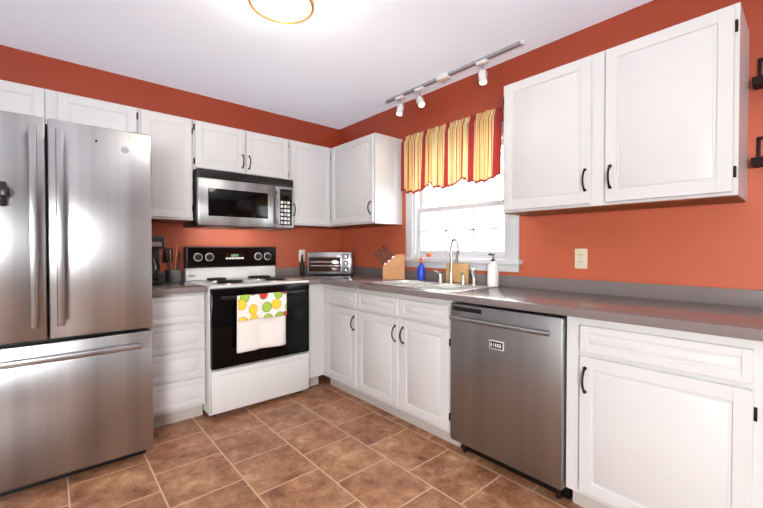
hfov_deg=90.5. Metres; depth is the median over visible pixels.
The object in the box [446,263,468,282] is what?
cutting board
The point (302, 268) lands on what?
oil bottle
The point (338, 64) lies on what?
ceiling
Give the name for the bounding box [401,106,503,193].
valance curtain
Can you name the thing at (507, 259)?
window
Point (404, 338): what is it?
base cabinet
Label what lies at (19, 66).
wall
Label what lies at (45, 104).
upper cabinet
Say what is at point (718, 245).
wall
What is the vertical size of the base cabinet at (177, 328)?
0.872 m
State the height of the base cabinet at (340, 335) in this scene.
0.872 m
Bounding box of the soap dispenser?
[487,253,498,285]
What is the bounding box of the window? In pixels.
[405,122,522,271]
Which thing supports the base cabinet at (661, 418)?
on the floor
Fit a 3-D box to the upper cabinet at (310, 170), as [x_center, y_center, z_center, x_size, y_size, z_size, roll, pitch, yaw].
[-0.612,-0.632,3.658,0.753,0.749,0.368,-1,1,-41]
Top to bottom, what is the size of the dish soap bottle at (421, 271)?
0.182 m
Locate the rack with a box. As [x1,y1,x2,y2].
[751,57,762,167]
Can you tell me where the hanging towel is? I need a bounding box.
[237,292,286,352]
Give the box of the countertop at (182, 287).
[152,271,206,295]
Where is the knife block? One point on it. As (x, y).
(393, 267)
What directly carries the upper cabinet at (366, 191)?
attached to the wall at (718, 245)
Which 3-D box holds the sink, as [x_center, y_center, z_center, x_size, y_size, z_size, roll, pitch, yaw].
[0.336,0.312,2.676,0.552,0.198,0.824,-1,1,-41]
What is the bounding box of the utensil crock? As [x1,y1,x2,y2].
[165,245,179,282]
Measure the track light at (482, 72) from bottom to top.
0.175 m
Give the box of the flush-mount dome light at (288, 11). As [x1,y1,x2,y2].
[248,0,313,23]
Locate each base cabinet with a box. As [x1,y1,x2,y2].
[149,292,205,427]
[307,284,323,385]
[323,284,365,401]
[358,285,461,446]
[566,316,762,507]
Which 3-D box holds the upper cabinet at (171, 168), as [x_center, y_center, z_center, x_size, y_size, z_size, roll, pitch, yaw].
[-1.609,-0.620,2.787,0.340,0.749,0.368,-1,1,-41]
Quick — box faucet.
[433,238,476,284]
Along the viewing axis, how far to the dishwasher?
1.87 m
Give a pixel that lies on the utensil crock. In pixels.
(172, 275)
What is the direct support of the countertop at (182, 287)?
on the base cabinet at (177, 328)
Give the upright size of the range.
1.188 m
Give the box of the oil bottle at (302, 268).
[300,255,304,274]
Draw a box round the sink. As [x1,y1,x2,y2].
[363,279,501,292]
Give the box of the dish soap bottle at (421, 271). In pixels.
[417,257,424,279]
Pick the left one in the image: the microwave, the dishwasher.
the microwave
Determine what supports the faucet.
on the sink cabinet at (404, 349)
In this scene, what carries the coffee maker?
on the countertop at (182, 287)
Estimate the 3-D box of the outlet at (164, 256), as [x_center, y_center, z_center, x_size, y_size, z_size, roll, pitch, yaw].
[-1.680,0.010,2.974,0.070,0.116,0.008,-1,1,-41]
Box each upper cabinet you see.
[0,80,137,132]
[138,108,192,222]
[192,120,288,179]
[288,140,351,228]
[331,133,401,227]
[503,2,749,216]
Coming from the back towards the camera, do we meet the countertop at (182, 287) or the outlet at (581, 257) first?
the countertop at (182, 287)
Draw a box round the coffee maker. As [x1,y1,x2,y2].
[152,235,164,284]
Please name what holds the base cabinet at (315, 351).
on the floor
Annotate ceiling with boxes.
[0,0,652,129]
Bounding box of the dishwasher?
[449,302,572,499]
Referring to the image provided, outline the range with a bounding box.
[183,246,308,416]
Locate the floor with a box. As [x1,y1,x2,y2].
[0,375,583,507]
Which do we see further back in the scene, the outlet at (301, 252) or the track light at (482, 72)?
the outlet at (301, 252)
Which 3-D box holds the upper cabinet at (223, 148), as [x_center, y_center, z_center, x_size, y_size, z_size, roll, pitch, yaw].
[-1.188,-0.817,3.152,0.774,0.365,0.368,-1,1,-41]
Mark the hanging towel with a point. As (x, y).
(261, 320)
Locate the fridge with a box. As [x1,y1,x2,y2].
[0,110,152,496]
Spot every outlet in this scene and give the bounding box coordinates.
[163,248,172,262]
[299,250,304,261]
[575,249,587,268]
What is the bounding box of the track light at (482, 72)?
[384,39,525,115]
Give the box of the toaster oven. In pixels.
[307,252,353,275]
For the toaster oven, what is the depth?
3.53 m
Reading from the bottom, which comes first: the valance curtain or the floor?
the floor
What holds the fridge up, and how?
on the floor
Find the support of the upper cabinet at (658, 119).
attached to the wall at (718, 245)
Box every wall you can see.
[0,45,339,279]
[339,0,762,289]
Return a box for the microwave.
[183,168,293,230]
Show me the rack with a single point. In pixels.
(757, 84)
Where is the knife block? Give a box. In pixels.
[374,245,404,278]
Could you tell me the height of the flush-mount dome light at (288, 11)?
0.087 m
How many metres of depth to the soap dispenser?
2.52 m

